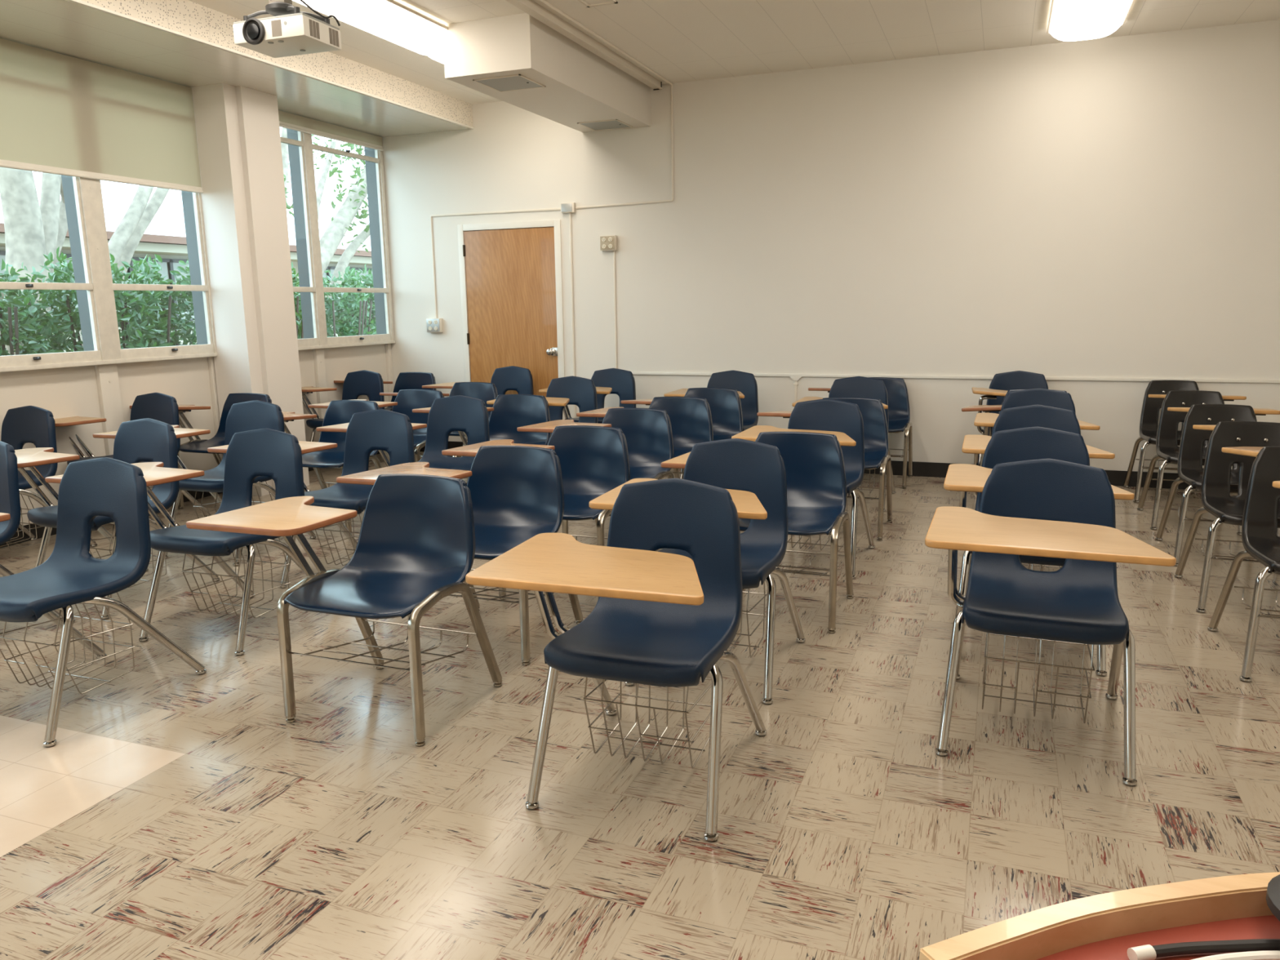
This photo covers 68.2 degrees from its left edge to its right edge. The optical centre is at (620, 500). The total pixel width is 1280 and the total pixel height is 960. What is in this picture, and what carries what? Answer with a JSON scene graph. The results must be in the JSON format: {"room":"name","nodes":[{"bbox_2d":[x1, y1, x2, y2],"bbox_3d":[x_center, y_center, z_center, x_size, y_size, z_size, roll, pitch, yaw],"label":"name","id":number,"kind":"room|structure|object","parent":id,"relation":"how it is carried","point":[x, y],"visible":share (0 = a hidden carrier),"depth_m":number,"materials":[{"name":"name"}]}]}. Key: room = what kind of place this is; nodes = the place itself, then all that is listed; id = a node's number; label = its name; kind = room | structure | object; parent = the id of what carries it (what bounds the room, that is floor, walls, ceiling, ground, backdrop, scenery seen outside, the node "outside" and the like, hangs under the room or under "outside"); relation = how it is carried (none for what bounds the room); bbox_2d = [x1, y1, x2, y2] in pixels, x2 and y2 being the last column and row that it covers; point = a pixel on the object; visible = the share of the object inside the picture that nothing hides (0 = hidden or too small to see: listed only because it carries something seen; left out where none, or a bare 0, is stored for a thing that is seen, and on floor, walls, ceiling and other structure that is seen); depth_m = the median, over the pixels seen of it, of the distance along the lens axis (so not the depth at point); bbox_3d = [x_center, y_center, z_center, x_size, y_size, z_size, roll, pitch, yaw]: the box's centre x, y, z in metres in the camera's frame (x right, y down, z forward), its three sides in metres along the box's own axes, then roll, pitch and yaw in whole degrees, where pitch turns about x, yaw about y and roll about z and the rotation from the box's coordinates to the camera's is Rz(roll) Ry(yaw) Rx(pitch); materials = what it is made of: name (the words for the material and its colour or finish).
{"room":"classroom","nodes":[
{"label":"classroom","id":0,"kind":"room"},
{"bbox_2d":[0,343,388,525],"bbox_3d":[-4.101,-0.085,4.550,0.060,0.955,10.090,4,13,21],"label":"wall","id":1,"kind":"structure","parent":0,"point":[73,391],"depth_m":6.42,"materials":[{"name":"paint"}]},
{"bbox_2d":[0,174,223,460],"bbox_3d":[-3.854,-1.092,4.916,0.215,2.760,4.530,4,13,21],"label":"window","id":2,"kind":"structure","parent":1,"relation":"in","point":[94,286],"depth_m":6.10,"materials":[{"name":"paint"}]},
{"bbox_2d":[0,451,379,547],"bbox_3d":[-4.119,0.428,4.667,0.085,0.112,10.090,4,13,21],"label":"baseboard","id":3,"kind":"structure","parent":1,"relation":"attached to","point":[40,531],"depth_m":5.84,"materials":[{"name":"black rubber"}]},
{"bbox_2d":[280,128,395,434],"bbox_3d":[-2.562,-1.777,8.110,0.215,2.760,1.816,4,13,21],"label":"window","id":4,"kind":"structure","parent":1,"relation":"in","point":[300,146],"depth_m":8.06,"materials":[{"name":"paint"}]},
{"bbox_2d":[278,110,383,151],"bbox_3d":[-2.490,-3.081,7.820,0.022,0.121,1.730,4,13,21],"label":"roller shade","id":5,"kind":"object","parent":4,"relation":"attached to","point":[286,120],"visible":0.65,"depth_m":7.92,"materials":[{"name":"beige fabric"}]},
{"bbox_2d":[0,0,468,137],"bbox_3d":[-3.680,-2.413,3.880,1.110,0.202,10.090,4,13,21],"label":"ceiling","id":6,"kind":"structure","parent":0,"point":[64,27],"depth_m":5.92,"materials":[{"name":"paint"}]},
{"bbox_2d":[0,38,203,193],"bbox_3d":[-3.800,-2.099,4.631,0.022,0.704,4.444,4,13,21],"label":"roller shade","id":7,"kind":"object","parent":6,"relation":"hanging from","point":[62,114],"visible":1,"depth_m":5.89,"materials":[{"name":"beige fabric"}]},
{"bbox_2d":[191,83,309,496],"bbox_3d":[-2.750,-1.506,7.042,0.374,2.890,0.480,4,13,21],"label":"wall pillar","id":8,"kind":"structure","parent":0,"point":[243,197],"depth_m":6.83,"materials":[{"name":"white paint"}]},
{"bbox_2d":[81,0,472,126],"bbox_3d":[-3.158,-2.382,3.676,0.012,0.196,10.090,4,13,21],"label":"ceiling beam","id":9,"kind":"structure","parent":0,"point":[188,17],"depth_m":6.32,"materials":[{"name":"tile"}]},
{"bbox_2d":[66,0,473,128],"bbox_3d":[-3.156,-2.284,3.696,0.028,0.016,10.090,4,13,21],"label":"trim","id":10,"kind":"structure","parent":9,"relation":"attached to","point":[77,2],"depth_m":5.79,"materials":[{"name":"white paint"}]},
{"bbox_2d":[0,451,1279,959],"bbox_3d":[-0.070,0.822,3.113,9.290,0.150,10.490,4,13,21],"label":"floor","id":11,"kind":"structure","parent":0,"point":[174,812],"depth_m":2.79,"materials":[{"name":"tile"}]},
{"bbox_2d":[0,440,75,622],"bbox_3d":[-2.969,0.188,3.944,0.774,0.842,0.829,4,13,21],"label":"chair","id":12,"kind":"object","parent":11,"relation":"on","point":[10,502],"visible":0.77,"depth_m":4.02,"materials":[{"name":"blue plastic"}]},
{"bbox_2d":[0,405,97,550],"bbox_3d":[-3.629,-0.087,5.318,0.774,0.842,0.829,4,13,21],"label":"chair","id":13,"kind":"object","parent":11,"relation":"on","point":[22,425],"visible":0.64,"depth_m":5.45,"materials":[{"name":"blue plastic"}]},
{"bbox_2d":[0,488,41,550],"bbox_3d":[-3.506,0.079,5.358,0.312,0.356,0.309,4,13,21],"label":"basket","id":14,"kind":"object","parent":13,"relation":"on","point":[21,513],"depth_m":5.46,"materials":[{"name":"silver metal"}]},
{"bbox_2d":[0,457,206,747],"bbox_3d":[-2.099,0.306,3.311,0.774,0.842,0.829,4,13,20],"label":"chair","id":15,"kind":"object","parent":11,"relation":"on","point":[114,489],"visible":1,"depth_m":3.40,"materials":[{"name":"blue plastic"}]},
{"bbox_2d":[0,591,134,693],"bbox_3d":[-1.975,0.472,3.354,0.312,0.356,0.309,4,13,20],"label":"basket","id":16,"kind":"object","parent":15,"relation":"on","point":[130,624],"depth_m":3.38,"materials":[{"name":"silver metal"}]},
{"bbox_2d":[14,417,220,619],"bbox_3d":[-2.585,0.050,4.577,0.774,0.842,0.829,4,13,23],"label":"chair","id":17,"kind":"object","parent":11,"relation":"on","point":[150,440],"visible":0.46,"depth_m":4.63,"materials":[{"name":"blue plastic"}]},
{"bbox_2d":[89,524,167,587],"bbox_3d":[-2.461,0.217,4.613,0.312,0.356,0.309,4,13,23],"label":"basket","id":18,"kind":"object","parent":17,"relation":"on","point":[112,536],"depth_m":4.63,"materials":[{"name":"silver metal"}]},
{"bbox_2d":[53,392,211,517],"bbox_3d":[-3.279,-0.252,6.080,0.774,0.842,0.829,4,13,23],"label":"chair","id":19,"kind":"object","parent":11,"relation":"on","point":[159,406],"visible":0.24,"depth_m":6.17,"materials":[{"name":"blue plastic"}]},
{"bbox_2d":[44,428,305,655],"bbox_3d":[-1.802,0.139,4.090,0.774,0.842,0.829,4,13,20],"label":"chair","id":20,"kind":"object","parent":11,"relation":"on","point":[276,455],"visible":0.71,"depth_m":4.10,"materials":[{"name":"blue plastic"}]},
{"bbox_2d":[182,537,290,617],"bbox_3d":[-1.679,0.305,4.132,0.312,0.356,0.309,4,13,20],"label":"basket","id":21,"kind":"object","parent":20,"relation":"on","point":[286,564],"depth_m":4.14,"materials":[{"name":"silver metal"}]},
{"bbox_2d":[129,392,271,510],"bbox_3d":[-2.868,-0.344,6.650,0.713,0.778,0.706,4,13,21],"label":"chair","id":22,"kind":"object","parent":11,"relation":"on","point":[198,446],"visible":0.44,"depth_m":6.74,"materials":[{"name":"blue plastic"}]},
{"bbox_2d":[92,400,315,565],"bbox_3d":[-2.358,-0.130,5.425,0.774,0.842,0.829,4,13,20],"label":"chair","id":23,"kind":"object","parent":11,"relation":"on","point":[255,414],"visible":0.39,"depth_m":5.51,"materials":[{"name":"blue plastic"}]},
{"bbox_2d":[193,480,272,518],"bbox_3d":[-2.235,0.036,5.467,0.312,0.356,0.309,4,13,20],"label":"basket","id":24,"kind":"object","parent":23,"relation":"on","point":[253,501],"depth_m":5.38,"materials":[{"name":"silver metal"}]},
{"bbox_2d":[207,408,414,588],"bbox_3d":[-1.472,-0.018,4.823,0.774,0.842,0.829,4,13,21],"label":"chair","id":25,"kind":"object","parent":11,"relation":"on","point":[367,432],"visible":0.57,"depth_m":4.93,"materials":[{"name":"blue plastic"}]},
{"bbox_2d":[315,509,364,565],"bbox_3d":[-1.348,0.148,4.863,0.312,0.356,0.309,4,13,21],"label":"basket","id":26,"kind":"object","parent":25,"relation":"on","point":[353,521],"depth_m":4.82,"materials":[{"name":"silver metal"}]},
{"bbox_2d":[282,400,382,532],"bbox_3d":[-1.926,-0.223,5.998,0.713,0.778,0.706,4,13,21],"label":"chair","id":27,"kind":"object","parent":11,"relation":"on","point":[338,411],"visible":0.49,"depth_m":6.16,"materials":[{"name":"blue plastic"}]},
{"bbox_2d":[301,369,384,462],"bbox_3d":[-2.428,-0.666,8.009,0.774,0.842,0.828,4,13,22],"label":"chair","id":28,"kind":"object","parent":11,"relation":"on","point":[356,384],"visible":0.35,"depth_m":8.11,"materials":[{"name":"blue plastic"}]},
{"bbox_2d":[186,474,502,746],"bbox_3d":[-0.897,0.342,3.206,0.713,0.778,0.706,4,13,21],"label":"chair","id":29,"kind":"object","parent":11,"relation":"on","point":[415,547],"visible":1,"depth_m":3.27,"materials":[{"name":"blue plastic"}]},
{"bbox_2d":[307,389,444,462],"bbox_3d":[-1.669,-0.381,6.739,0.772,0.778,0.686,4,13,21],"label":"chair","id":30,"kind":"object","parent":11,"relation":"on","point":[406,400],"visible":0.24,"depth_m":6.89,"materials":[{"name":"blue plastic"}]},
{"bbox_2d":[333,372,436,461],"bbox_3d":[-2.081,-0.760,8.596,0.713,0.778,0.706,4,13,21],"label":"chair","id":31,"kind":"object","parent":11,"relation":"on","point":[405,380],"visible":0.23,"depth_m":8.78,"materials":[{"name":"blue plastic"}]},
{"bbox_2d":[315,395,489,479],"bbox_3d":[-1.181,-0.172,5.541,0.774,0.842,0.829,4,13,21],"label":"chair","id":32,"kind":"object","parent":11,"relation":"on","point":[447,415],"visible":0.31,"depth_m":5.68,"materials":[{"name":"blue plastic"}]},
{"bbox_2d":[379,382,497,460],"bbox_3d":[-1.344,-0.509,7.329,0.713,0.778,0.706,4,13,21],"label":"chair","id":33,"kind":"object","parent":11,"relation":"on","point":[486,392],"visible":0.21,"depth_m":7.48,"materials":[{"name":"blue plastic"}]},
{"bbox_2d":[336,445,582,665],"bbox_3d":[-0.626,0.200,3.869,0.713,0.778,0.706,4,13,21],"label":"chair","id":34,"kind":"object","parent":11,"relation":"on","point":[517,491],"visible":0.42,"depth_m":4.00,"materials":[{"name":"blue plastic"}]},
{"bbox_2d":[422,365,533,457],"bbox_3d":[-1.167,-0.736,8.250,0.774,0.842,0.829,4,13,20],"label":"chair","id":35,"kind":"object","parent":11,"relation":"on","point":[520,380],"visible":0.23,"depth_m":8.39,"materials":[{"name":"blue plastic"}]},
{"bbox_2d":[412,394,551,484],"bbox_3d":[-0.856,-0.286,6.222,0.713,0.778,0.706,4,13,21],"label":"chair","id":36,"kind":"object","parent":11,"relation":"on","point":[509,412],"visible":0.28,"depth_m":6.40,"materials":[{"name":"blue plastic"}]},
{"bbox_2d":[441,425,630,599],"bbox_3d":[-0.344,0.063,4.506,0.713,0.778,0.706,4,13,21],"label":"chair","id":37,"kind":"object","parent":11,"relation":"on","point":[594,461],"visible":0.44,"depth_m":4.64,"materials":[{"name":"blue plastic"}]},
{"bbox_2d":[486,375,598,436],"bbox_3d":[-0.499,-0.467,6.906,0.610,0.842,0.873,4,13,21],"label":"chair","id":38,"kind":"object","parent":11,"relation":"on","point":[562,392],"visible":0.23,"depth_m":7.08,"materials":[{"name":"blue plastic"}]},
{"bbox_2d":[538,368,635,423],"bbox_3d":[-0.203,-0.640,7.717,0.610,0.842,0.873,4,13,22],"label":"chair","id":39,"kind":"object","parent":11,"relation":"on","point":[620,382],"visible":0.25,"depth_m":7.88,"materials":[{"name":"blue plastic"}]},
{"bbox_2d":[516,408,674,533],"bbox_3d":[-0.089,-0.100,5.270,0.713,0.778,0.706,4,13,21],"label":"chair","id":40,"kind":"object","parent":11,"relation":"on","point":[648,433],"visible":0.38,"depth_m":5.40,"materials":[{"name":"blue plastic"}]},
{"bbox_2d":[465,478,767,841],"bbox_3d":[0.043,0.406,2.669,0.610,0.842,0.873,3,12,19],"label":"chair","id":41,"kind":"object","parent":11,"relation":"on","point":[660,619],"visible":1,"depth_m":2.63,"materials":[{"name":"blue plastic"}]},
{"bbox_2d":[582,677,711,768],"bbox_3d":[0.090,0.563,2.762,0.312,0.356,0.309,3,12,19],"label":"basket","id":42,"kind":"object","parent":41,"relation":"on","point":[585,696],"depth_m":2.72,"materials":[{"name":"silver metal"}]},
{"bbox_2d":[576,396,713,457],"bbox_3d":[0.197,-0.234,5.895,0.713,0.778,0.706,4,13,21],"label":"chair","id":43,"kind":"object","parent":11,"relation":"on","point":[691,417],"visible":0.29,"depth_m":6.04,"materials":[{"name":"blue plastic"}]},
{"bbox_2d":[620,387,742,478],"bbox_3d":[0.462,-0.364,6.497,0.713,0.778,0.706,4,13,21],"label":"chair","id":44,"kind":"object","parent":11,"relation":"on","point":[725,404],"visible":0.35,"depth_m":6.63,"materials":[{"name":"blue plastic"}]},
{"bbox_2d":[588,438,805,704],"bbox_3d":[0.322,0.229,3.500,0.610,0.842,0.873,4,13,20],"label":"chair","id":45,"kind":"object","parent":11,"relation":"on","point":[753,473],"visible":0.45,"depth_m":3.64,"materials":[{"name":"blue plastic"}]},
{"bbox_2d":[726,581,767,657],"bbox_3d":[0.371,0.386,3.592,0.312,0.356,0.309,4,13,20],"label":"basket","id":46,"kind":"object","parent":45,"relation":"on","point":[765,594],"depth_m":3.62,"materials":[{"name":"silver metal"}]},
{"bbox_2d":[663,370,758,479],"bbox_3d":[0.749,-0.555,7.240,0.610,0.842,0.873,4,13,21],"label":"chair","id":47,"kind":"object","parent":11,"relation":"on","point":[745,384],"visible":0.32,"depth_m":7.39,"materials":[{"name":"blue plastic"}]},
{"bbox_2d":[661,431,853,633],"bbox_3d":[0.628,0.118,4.167,0.713,0.778,0.706,4,13,21],"label":"chair","id":48,"kind":"object","parent":11,"relation":"on","point":[814,462],"visible":0.47,"depth_m":4.27,"materials":[{"name":"blue plastic"}]},
{"bbox_2d":[731,398,875,578],"bbox_3d":[0.984,-0.086,4.964,0.610,0.842,0.873,4,13,23],"label":"chair","id":49,"kind":"object","parent":11,"relation":"on","point":[843,420],"visible":0.39,"depth_m":5.09,"materials":[{"name":"blue plastic"}]},
{"bbox_2d":[786,496,848,551],"bbox_3d":[1.036,0.071,5.054,0.312,0.356,0.309,4,13,23],"label":"basket","id":50,"kind":"object","parent":49,"relation":"on","point":[791,542],"depth_m":5.09,"materials":[{"name":"silver metal"}]},
{"bbox_2d":[756,397,892,541],"bbox_3d":[1.244,-0.205,5.676,0.713,0.778,0.706,4,13,21],"label":"chair","id":51,"kind":"object","parent":11,"relation":"on","point":[872,410],"visible":0.43,"depth_m":5.76,"materials":[{"name":"blue plastic"}]},
{"bbox_2d":[791,376,895,511],"bbox_3d":[1.544,-0.405,6.456,0.610,0.842,0.873,4,13,21],"label":"chair","id":52,"kind":"object","parent":11,"relation":"on","point":[855,386],"visible":0.23,"depth_m":6.64,"materials":[{"name":"blue plastic"}]},
{"bbox_2d":[808,377,912,488],"bbox_3d":[1.833,-0.526,7.173,0.713,0.778,0.706,4,13,21],"label":"chair","id":53,"kind":"object","parent":11,"relation":"on","point":[899,409],"visible":0.29,"depth_m":7.26,"materials":[{"name":"blue plastic"}]},
{"bbox_2d":[971,370,1048,494],"bbox_3d":[2.803,-0.482,6.732,0.610,0.842,0.873,3,12,19],"label":"chair","id":54,"kind":"object","parent":11,"relation":"on","point":[1001,383],"visible":0.23,"depth_m":6.92,"materials":[{"name":"blue plastic"}]},
{"bbox_2d":[973,387,1100,435],"bbox_3d":[2.327,-0.192,5.371,0.610,0.842,0.873,4,13,22],"label":"chair","id":55,"kind":"object","parent":11,"relation":"on","point":[1043,397],"visible":0.21,"depth_m":5.54,"materials":[{"name":"blue plastic"}]},
{"bbox_2d":[961,404,1115,583],"bbox_3d":[1.942,-0.005,4.505,0.610,0.842,0.873,4,13,21],"label":"chair","id":56,"kind":"object","parent":11,"relation":"on","point":[1033,415],"visible":0.19,"depth_m":4.67,"materials":[{"name":"blue plastic"}]},
{"bbox_2d":[943,426,1134,675],"bbox_3d":[1.587,0.167,3.701,0.610,0.842,0.873,4,13,21],"label":"chair","id":57,"kind":"object","parent":11,"relation":"on","point":[1028,443],"visible":0.3,"depth_m":3.85,"materials":[{"name":"blue plastic"}]},
{"bbox_2d":[924,458,1176,786],"bbox_3d":[1.276,0.334,2.923,0.610,0.842,0.873,4,13,22],"label":"chair","id":58,"kind":"object","parent":11,"relation":"on","point":[1051,508],"visible":1,"depth_m":2.90,"materials":[{"name":"blue plastic"}]},
{"bbox_2d":[982,632,1094,723],"bbox_3d":[1.327,0.491,3.013,0.312,0.356,0.309,4,13,22],"label":"basket","id":59,"kind":"object","parent":58,"relation":"on","point":[986,657],"depth_m":2.97,"materials":[{"name":"silver metal"}]},
{"bbox_2d":[919,871,1279,959],"bbox_3d":[0.464,0.790,0.526,0.626,0.950,0.690,4,13,21],"label":"lectern","id":60,"kind":"object","parent":11,"relation":"on","point":[1101,926],"visible":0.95,"depth_m":0.65,"materials":[{"name":"brown wood"}]},
{"bbox_2d":[1127,938,1279,959],"bbox_3d":[0.477,0.304,0.610,0.278,0.010,0.053,3,12,17],"label":"cable","id":61,"kind":"object","parent":60,"relation":"on","point":[1147,952],"visible":1,"depth_m":0.63,"materials":[{"name":"black rubber"}]},
{"bbox_2d":[1191,950,1279,959],"bbox_3d":[0.498,0.310,0.586,0.269,0.007,0.060,5,13,25],"label":"cable","id":62,"kind":"object","parent":60,"relation":"on","point":[1251,955],"visible":1,"depth_m":0.62,"materials":[{"name":"white plastic"}]},
{"bbox_2d":[1266,874,1279,921],"bbox_3d":[0.481,0.269,0.625,0.089,0.029,0.089,4,13,21],"label":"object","id":63,"kind":"object","parent":60,"relation":"on","point":[1273,895],"visible":1,"depth_m":0.64,"materials":[{"name":"black plastic"}]},
{"bbox_2d":[1123,380,1246,502],"bbox_3d":[3.796,-0.393,6.372,0.591,0.784,0.804,4,13,21],"label":"chair","id":64,"kind":"object","parent":11,"relation":"on","point":[1156,391],"visible":0.45,"depth_m":6.64,"materials":[{"name":"black plastic"}]},
{"bbox_2d":[1137,390,1279,535],"bbox_3d":[3.493,-0.234,5.630,0.591,0.784,0.804,4,13,21],"label":"chair","id":65,"kind":"object","parent":11,"relation":"on","point":[1176,404],"visible":0.48,"depth_m":5.89,"materials":[{"name":"black plastic"}]},
{"bbox_2d":[1155,404,1279,566],"bbox_3d":[3.179,-0.070,4.865,0.591,0.784,0.804,4,13,21],"label":"chair","id":66,"kind":"object","parent":11,"relation":"on","point":[1201,420],"visible":0.44,"depth_m":5.13,"materials":[{"name":"black plastic"}]},
{"bbox_2d":[1173,421,1279,613],"bbox_3d":[2.866,0.084,4.147,0.591,0.784,0.804,4,13,21],"label":"chair","id":67,"kind":"object","parent":11,"relation":"on","point":[1230,442],"visible":0.74,"depth_m":4.40,"materials":[{"name":"black plastic"}]},
{"bbox_2d":[1207,446,1279,682],"bbox_3d":[2.567,0.244,3.398,0.591,0.784,0.804,4,13,21],"label":"chair","id":68,"kind":"object","parent":11,"relation":"on","point":[1260,540],"visible":1,"depth_m":3.68,"materials":[{"name":"black plastic"}]},
{"bbox_2d":[188,0,1279,104],"bbox_3d":[-0.036,-2.346,2.421,9.110,0.150,10.490,4,13,21],"label":"ceiling","id":69,"kind":"structure","parent":0,"point":[681,41],"depth_m":6.10,"materials":[{"name":"tile"}]},
{"bbox_2d":[243,0,329,24],"bbox_3d":[-1.669,-2.541,4.678,0.358,0.337,0.238,4,13,21],"label":"mount","id":70,"kind":"object","parent":69,"relation":"attached to","point":[275,7],"visible":0.66,"depth_m":4.64,"materials":[{"name":"grey metal"}]},
{"bbox_2d":[232,12,341,57],"bbox_3d":[-1.673,-2.320,4.730,0.422,0.120,0.324,3,12,19],"label":"projector","id":71,"kind":"object","parent":70,"relation":"attached to","point":[297,33],"visible":1,"depth_m":4.63,"materials":[{"name":"white plastic"}]},
{"bbox_2d":[296,0,448,55],"bbox_3d":[-1.417,-2.873,5.668,0.450,0.097,1.215,4,13,21],"label":"ceiling light","id":72,"kind":"object","parent":69,"relation":"attached to","point":[393,21],"visible":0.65,"depth_m":5.56,"materials":[{"name":"white plastic"}]},
{"bbox_2d":[442,13,650,132],"bbox_3d":[-0.437,-3.016,6.807,0.608,0.312,2.147,4,13,21],"label":"soffit","id":73,"kind":"object","parent":69,"relation":"attached to","point":[582,86],"depth_m":6.18,"materials":[{"name":"white paint"}]},
{"bbox_2d":[472,74,546,92],"bbox_3d":[-0.720,-2.708,6.131,0.340,0.008,0.365,4,13,21],"label":"access panel","id":74,"kind":"object","parent":73,"relation":"attached to","point":[517,82],"visible":1,"depth_m":6.11,"materials":[{"name":"beige metal"}]},
{"bbox_2d":[505,0,662,90],"bbox_3d":[-1.526,-2.344,3.033,0.075,0.058,9.906,4,13,21],"label":"channel","id":75,"kind":"object","parent":69,"relation":"attached to","point":[531,7],"visible":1,"depth_m":6.16,"materials":[{"name":"beige metal"}]},
{"bbox_2d":[538,0,672,85],"bbox_3d":[-1.428,-2.366,3.033,0.019,0.020,9.987,4,13,21],"label":"conduit","id":76,"kind":"object","parent":69,"relation":"attached to","point":[545,2],"visible":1,"depth_m":6.23,"materials":[{"name":"beige metal"}]},
{"bbox_2d":[1046,0,1134,41],"bbox_3d":[2.775,-2.915,5.558,0.450,0.097,1.235,4,13,21],"label":"ceiling light","id":77,"kind":"object","parent":69,"relation":"attached to","point":[1069,20],"visible":1,"depth_m":5.70,"materials":[{"name":"white plastic"}]},
{"bbox_2d":[382,19,1279,473],"bbox_3d":[1.955,-1.751,7.374,8.932,3.092,0.150,4,13,21],"label":"wall","id":78,"kind":"structure","parent":0,"point":[1106,206],"depth_m":7.15,"materials":[{"name":"beige paint"}]},
{"bbox_2d":[429,207,560,318],"bbox_3d":[-1.114,-2.110,8.449,1.329,0.926,0.011,4,13,21],"label":"conduit","id":79,"kind":"object","parent":78,"relation":"attached to","point":[545,209],"visible":1,"depth_m":8.49,"materials":[{"name":"beige"}]},
{"bbox_2d":[457,219,565,419],"bbox_3d":[-0.972,-1.438,8.557,1.020,2.087,0.174,4,13,21],"label":"door","id":80,"kind":"structure","parent":78,"relation":"in","point":[513,279],"depth_m":8.46,"materials":[{"name":"brown wood"}]},
{"bbox_2d":[568,213,576,417],"bbox_3d":[-0.421,-1.482,8.302,0.023,2.020,0.014,4,13,21],"label":"conduit","id":81,"kind":"object","parent":78,"relation":"attached to","point":[570,214],"visible":0.66,"depth_m":8.24,"materials":[{"name":"beige metal"}]},
{"bbox_2d":[575,84,673,208],"bbox_3d":[0.017,-2.919,7.818,0.881,0.925,0.012,4,13,21],"label":"conduit","id":82,"kind":"object","parent":78,"relation":"attached to","point":[671,86],"visible":1,"depth_m":7.73,"materials":[{"name":"beige"}]},
{"bbox_2d":[631,371,1279,382],"bbox_3d":[2.927,-0.904,7.071,6.400,0.057,0.016,4,13,21],"label":"wall rail","id":83,"kind":"object","parent":78,"relation":"attached to","point":[795,377],"visible":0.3,"depth_m":7.20,"materials":[{"name":"white paint"}]},
{"bbox_2d":[863,460,1189,488],"bbox_3d":[2.717,-0.228,7.305,6.878,0.114,0.008,4,13,21],"label":"baseboard","id":84,"kind":"structure","parent":78,"relation":"attached to","point":[1116,477],"depth_m":7.36,"materials":[{"name":"black rubber"}]},
{"label":"outside","id":85,"kind":"structure","parent":0,"visible":0},
{"bbox_3d":[-16.239,-3.770,27.756,39.190,0.200,80.000,4,13,21],"label":"ground","id":86,"kind":"structure","parent":85,"visible":0},
{"bbox_2d":[0,167,61,355],"bbox_3d":[-6.324,-3.784,9.636,3.397,6.975,3.491,4,13,21],"label":"tree","id":87,"kind":"object","parent":86,"relation":"on","point":[31,228],"visible":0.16,"depth_m":9.91,"materials":[{"name":"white plant"}]},
{"bbox_2d":[0,259,64,355],"bbox_3d":[-4.986,-0.878,7.481,1.125,2.057,1.280,1,12,9],"label":"shrub","id":88,"kind":"object","parent":86,"relation":"on","point":[29,317],"visible":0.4,"depth_m":7.37,"materials":[{"name":"green plant"}]},
{"bbox_2d":[47,178,67,315],"bbox_3d":[-6.170,-3.684,11.050,2.404,6.174,2.602,4,13,21],"label":"tree","id":89,"kind":"object","parent":86,"relation":"on","point":[63,224],"visible":0.02,"depth_m":10.68,"materials":[{"name":"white plant"}]},
{"bbox_2d":[17,246,175,354],"bbox_3d":[-4.529,-1.120,8.357,1.060,2.160,1.274,1,12,10],"label":"shrub","id":90,"kind":"object","parent":86,"relation":"on","point":[70,322],"visible":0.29,"depth_m":8.10,"materials":[{"name":"green plant"}]},
{"bbox_2d":[77,185,153,346],"bbox_3d":[-5.932,-4.026,12.224,3.673,6.395,2.478,-11,16,-41],"label":"tree","id":91,"kind":"object","parent":86,"relation":"on","point":[117,242],"visible":0.02,"depth_m":11.49,"materials":[{"name":"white plant"}]},
{"bbox_2d":[115,187,168,284],"bbox_3d":[-5.874,-4.069,12.517,2.286,6.348,4.206,4,13,21],"label":"tree","id":92,"kind":"object","parent":86,"relation":"on","point":[159,195],"visible":0.02,"depth_m":11.92,"materials":[{"name":"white plant"}]},
{"bbox_2d":[128,253,197,347],"bbox_3d":[-4.235,-1.324,9.305,1.125,2.165,1.280,-1,12,-2],"label":"shrub","id":93,"kind":"object","parent":86,"relation":"on","point":[183,304],"visible":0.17,"depth_m":8.85,"materials":[{"name":"green plant"}]},
{"bbox_2d":[0,222,375,351],"bbox_3d":[-10.540,-4.905,24.658,7.900,3.110,30.200,4,13,21],"label":"building","id":94,"kind":"structure","parent":86,"relation":"on","point":[171,249],"depth_m":19.01,"materials":[{"name":"beige paint"}]},
{"bbox_2d":[291,262,303,338],"bbox_3d":[-3.797,-1.521,10.229,1.060,2.160,1.274,-1,12,-1],"label":"shrub","id":95,"kind":"object","parent":86,"relation":"on","point":[298,311],"visible":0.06,"depth_m":10.07,"materials":[{"name":"green plant"}]},
{"bbox_2d":[288,134,367,278],"bbox_3d":[-4.081,-4.433,15.403,2.995,5.978,5.042,-1,12,0],"label":"tree","id":96,"kind":"object","parent":86,"relation":"on","point":[332,237],"visible":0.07,"depth_m":15.14,"materials":[{"name":"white plant"}]},
{"bbox_2d":[293,266,376,337],"bbox_3d":[-3.382,-1.691,11.166,1.125,2.100,1.280,-4,12,-13],"label":"shrub","id":97,"kind":"object","parent":86,"relation":"on","point":[355,314],"visible":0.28,"depth_m":10.84,"materials":[{"name":"green plant"}]},
{"bbox_2d":[324,162,369,315],"bbox_3d":[-3.792,-3.741,15.768,1.934,4.331,3.916,4,13,21],"label":"tree","id":98,"kind":"object","parent":86,"relation":"on","point":[344,260],"visible":0.19,"depth_m":15.34,"materials":[{"name":"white plant"}]},
{"bbox_2d":[335,263,376,335],"bbox_3d":[-3.116,-1.924,12.117,1.060,2.160,1.274,-4,12,-12],"label":"shrub","id":99,"kind":"object","parent":86,"relation":"on","point":[368,282],"visible":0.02,"depth_m":11.64,"materials":[{"name":"green plant"}]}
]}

